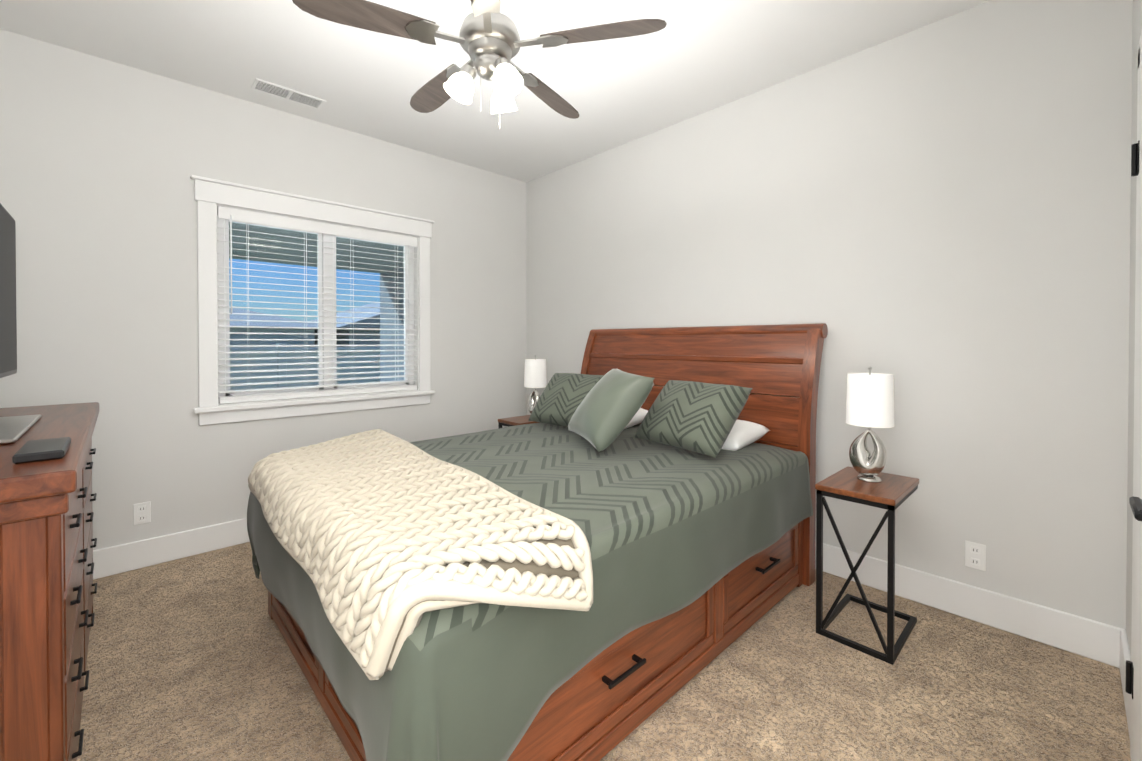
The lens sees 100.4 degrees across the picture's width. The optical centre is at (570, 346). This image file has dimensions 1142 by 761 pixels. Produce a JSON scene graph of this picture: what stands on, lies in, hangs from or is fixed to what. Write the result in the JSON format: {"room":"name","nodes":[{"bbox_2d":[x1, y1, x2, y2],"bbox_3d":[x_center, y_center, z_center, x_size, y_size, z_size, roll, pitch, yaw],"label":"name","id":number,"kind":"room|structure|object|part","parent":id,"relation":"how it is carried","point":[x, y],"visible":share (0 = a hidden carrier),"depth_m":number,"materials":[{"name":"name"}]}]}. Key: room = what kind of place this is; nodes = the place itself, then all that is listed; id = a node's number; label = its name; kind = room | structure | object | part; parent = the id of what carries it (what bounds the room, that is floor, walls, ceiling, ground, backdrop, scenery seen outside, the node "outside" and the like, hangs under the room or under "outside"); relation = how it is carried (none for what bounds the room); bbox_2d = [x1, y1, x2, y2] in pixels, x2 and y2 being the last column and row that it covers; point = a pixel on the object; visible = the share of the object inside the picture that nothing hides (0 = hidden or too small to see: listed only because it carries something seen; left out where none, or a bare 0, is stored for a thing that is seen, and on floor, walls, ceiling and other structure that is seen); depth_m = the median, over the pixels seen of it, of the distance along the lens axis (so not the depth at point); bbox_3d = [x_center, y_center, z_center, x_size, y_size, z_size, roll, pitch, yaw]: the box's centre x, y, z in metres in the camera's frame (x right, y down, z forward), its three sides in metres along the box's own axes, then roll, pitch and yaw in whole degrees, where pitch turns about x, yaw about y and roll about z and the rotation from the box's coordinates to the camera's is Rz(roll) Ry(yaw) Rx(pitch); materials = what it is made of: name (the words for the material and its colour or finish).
{"room":"bedroom","nodes":[
{"label":"bedroom","id":0,"kind":"room"},
{"bbox_2d":[0,29,525,549],"bbox_3d":[-1.676,-0.155,3.362,3.590,2.740,0.120,-1,1,-43],"label":"wall","id":1,"kind":"structure","parent":0,"point":[102,161],"depth_m":2.70,"materials":[{"name":"paint"}]},
{"bbox_2d":[133,501,150,524],"bbox_3d":[-2.367,0.922,2.626,0.072,0.116,0.008,-1,1,-43],"label":"electrical outlet","id":2,"kind":"object","parent":1,"relation":"attached to","point":[141,513],"visible":1,"depth_m":2.62,"materials":[{"name":"white plastic"}]},
{"bbox_2d":[93,518,249,579],"bbox_3d":[-1.624,1.139,3.326,3.300,0.152,0.020,-1,1,-43],"label":"baseboard","id":3,"kind":"structure","parent":1,"relation":"attached to","point":[117,559],"depth_m":2.69,"materials":[{"name":"white wood"}]},
{"bbox_2d":[190,175,434,425],"bbox_3d":[-1.683,-0.267,3.318,1.520,1.453,0.169,-1,1,-43],"label":"window","id":4,"kind":"structure","parent":1,"relation":"in","point":[210,194],"depth_m":3.18,"materials":[{"name":"white wood"}]},
{"bbox_3d":[-1.719,-0.250,3.356,1.268,1.198,0.058,-1,1,-43],"label":"window sash","id":5,"kind":"part","parent":4,"relation":"part of","materials":[{"name":"white plastic"}]},
{"bbox_2d":[217,206,416,403],"bbox_3d":[-1.678,-0.251,3.312,1.260,1.192,0.072,-1,1,-43],"label":"window blinds","id":6,"kind":"object","parent":4,"relation":"attached to","point":[234,214],"visible":0.94,"depth_m":3.22,"materials":[{"name":"white plastic"}]},
{"bbox_2d":[0,0,989,181],"bbox_3d":[-0.368,-1.562,1.970,3.590,0.100,3.920,-1,1,-43],"label":"ceiling","id":7,"kind":"structure","parent":0,"point":[692,58],"depth_m":2.48,"materials":[{"name":"paint"}]},
{"bbox_2d":[251,78,325,109],"bbox_3d":[-1.699,-1.515,2.872,0.370,0.010,0.150,-1,1,-43],"label":"ceiling vent","id":8,"kind":"object","parent":7,"relation":"in","point":[275,90],"visible":1,"depth_m":2.86,"materials":[{"name":"white metal"}]},
{"bbox_2d":[292,0,666,127],"bbox_3d":[-0.354,-1.186,1.913,1.295,0.649,1.247,-1,1,-43],"label":"fan","id":9,"kind":"object","parent":7,"relation":"hanging from","point":[489,40],"visible":1,"depth_m":1.79,"materials":[{"name":"brown wood"}]},
{"bbox_2d":[76,542,1130,760],"bbox_3d":[-0.368,1.278,1.996,3.590,0.100,3.920,-1,1,-43],"label":"floor","id":10,"kind":"structure","parent":0,"point":[190,658],"depth_m":1.70,"materials":[{"name":"carpet"}]},
{"bbox_2d":[0,402,98,760],"bbox_3d":[-1.798,0.747,1.442,0.495,0.969,1.600,-1,1,-43],"label":"dresser","id":11,"kind":"object","parent":10,"relation":"on","point":[47,592],"visible":0.98,"depth_m":1.02,"materials":[{"name":"brown wood"}]},
{"bbox_2d":[0,203,41,444],"bbox_3d":[-1.790,-0.118,1.427,0.220,0.758,1.230,-1,1,-43],"label":"tv","id":12,"kind":"object","parent":11,"relation":"on","point":[13,429],"visible":1,"depth_m":1.70,"materials":[{"name":"plastic"}]},
{"bbox_2d":[12,437,70,463],"bbox_3d":[-1.298,0.254,1.173,0.080,0.020,0.220,-1,1,-43],"label":"cable box","id":13,"kind":"object","parent":11,"relation":"on","point":[41,450],"visible":0.98,"depth_m":1.12,"materials":[{"name":"plastic"}]},
{"bbox_2d":[498,415,539,428],"bbox_3d":[-0.324,0.890,3.778,0.420,0.639,0.290,-1,1,-43],"label":"nightstand","id":14,"kind":"object","parent":10,"relation":"on","point":[515,421],"visible":0.29,"depth_m":3.67,"materials":[{"name":"brown wood"}]},
{"bbox_2d":[524,355,546,412],"bbox_3d":[-0.284,0.320,3.810,0.180,0.498,0.180,-1,1,-43],"label":"lamp","id":15,"kind":"object","parent":14,"relation":"on","point":[535,377],"visible":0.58,"depth_m":3.74,"materials":[{"name":"white fabric"}]},
{"bbox_2d":[247,323,827,760],"bbox_3d":[-0.052,0.552,2.308,2.410,1.343,1.803,-1,1,-43],"label":"bed","id":16,"kind":"object","parent":10,"relation":"on","point":[607,551],"visible":1,"depth_m":1.54,"materials":[{"name":"green fabric"}]},
{"bbox_3d":[-0.102,1.022,2.302,2.100,0.404,1.640,-1,1,-43],"label":"frame","id":17,"kind":"part","parent":16,"relation":"part of","materials":[{"name":"brown wood"}]},
{"bbox_3d":[0.710,0.544,3.098,0.215,1.342,1.705,-1,1,-43],"label":"headboard","id":18,"kind":"part","parent":16,"relation":"part of","materials":[{"name":"brown wood"}]},
{"bbox_2d":[815,466,918,664],"bbox_3d":[1.293,0.906,2.073,0.420,0.639,0.290,-1,1,-43],"label":"nightstand","id":19,"kind":"object","parent":10,"relation":"on","point":[891,493],"visible":1,"depth_m":1.97,"materials":[{"name":"black metal"}]},
{"bbox_2d":[846,366,893,482],"bbox_3d":[1.304,0.336,2.078,0.180,0.498,0.180,-1,1,-43],"label":"lamp","id":20,"kind":"object","parent":19,"relation":"on","point":[870,401],"visible":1,"depth_m":2.03,"materials":[{"name":"white fabric"}]},
{"bbox_2d":[526,0,1132,629],"bbox_3d":[0.891,-0.154,3.177,0.120,2.740,3.680,-1,1,-43],"label":"wall","id":21,"kind":"structure","parent":0,"point":[934,218],"depth_m":2.23,"materials":[{"name":"paint"}]},
{"bbox_2d":[815,541,1112,665],"bbox_3d":[0.840,1.141,3.141,0.020,0.152,3.680,-1,1,-43],"label":"baseboard","id":22,"kind":"structure","parent":21,"relation":"attached to","point":[1092,639],"depth_m":2.09,"materials":[{"name":"white wood"}]},
{"bbox_2d":[965,540,985,570],"bbox_3d":[1.807,0.936,2.127,0.008,0.116,0.072,-1,1,-43],"label":"electrical outlet","id":23,"kind":"object","parent":21,"relation":"attached to","point":[975,555],"visible":1,"depth_m":2.12,"materials":[{"name":"white plastic"}]},
{"bbox_2d":[1126,0,1141,654],"bbox_3d":[0.940,-0.129,0.605,3.590,2.740,0.120,-1,1,-43],"label":"wall","id":24,"kind":"structure","parent":0,"point":[1137,18],"depth_m":1.71,"materials":[{"name":"paint"}]},
{"bbox_2d":[1113,626,1130,737],"bbox_3d":[1.901,1.155,1.623,0.530,0.152,0.016,-1,1,-43],"label":"baseboard","id":25,"kind":"structure","parent":24,"relation":"attached to","point":[1121,652],"depth_m":1.73,"materials":[{"name":"white wood"}]},
{"bbox_2d":[1125,31,1141,760],"bbox_3d":[1.313,0.172,1.093,0.980,2.112,0.064,-1,1,-43],"label":"door","id":26,"kind":"structure","parent":24,"relation":"in","point":[1133,685],"depth_m":1.32,"materials":[{"name":"white wood"}]},
{"label":"outside","id":27,"kind":"structure","parent":0,"visible":0},
{"bbox_3d":[-20.012,1.486,27.541,60.000,0.100,59.580,-1,1,-43],"label":"lawn","id":28,"kind":"structure","parent":27,"visible":0},
{"bbox_2d":[229,308,317,346],"bbox_3d":[-16.070,-0.053,15.815,12.600,3.200,9.000,-1,1,-43],"label":"house","id":29,"kind":"structure","parent":28,"relation":"on","point":[266,330],"depth_m":16.13,"materials":[{"name":"grey"}]},
{"bbox_2d":[230,343,379,389],"bbox_3d":[-2.818,0.773,9.406,34.000,1.670,0.110,-1,1,-43],"label":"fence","id":30,"kind":"object","parent":28,"relation":"on","point":[243,368],"depth_m":7.73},
{"bbox_2d":[229,222,403,381],"bbox_3d":[-2.493,0.270,4.409,5.600,2.770,2.500,-1,1,-43],"label":"porch","id":31,"kind":"structure","parent":28,"relation":"on","point":[280,256],"depth_m":4.99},
{"bbox_2d":[311,303,379,346],"bbox_3d":[-8.062,-0.421,23.062,9.000,3.800,9.500,-1,1,-43],"label":"house","id":32,"kind":"structure","parent":28,"relation":"on","point":[359,320],"depth_m":17.76,"materials":[{"name":"grey"}]}
]}

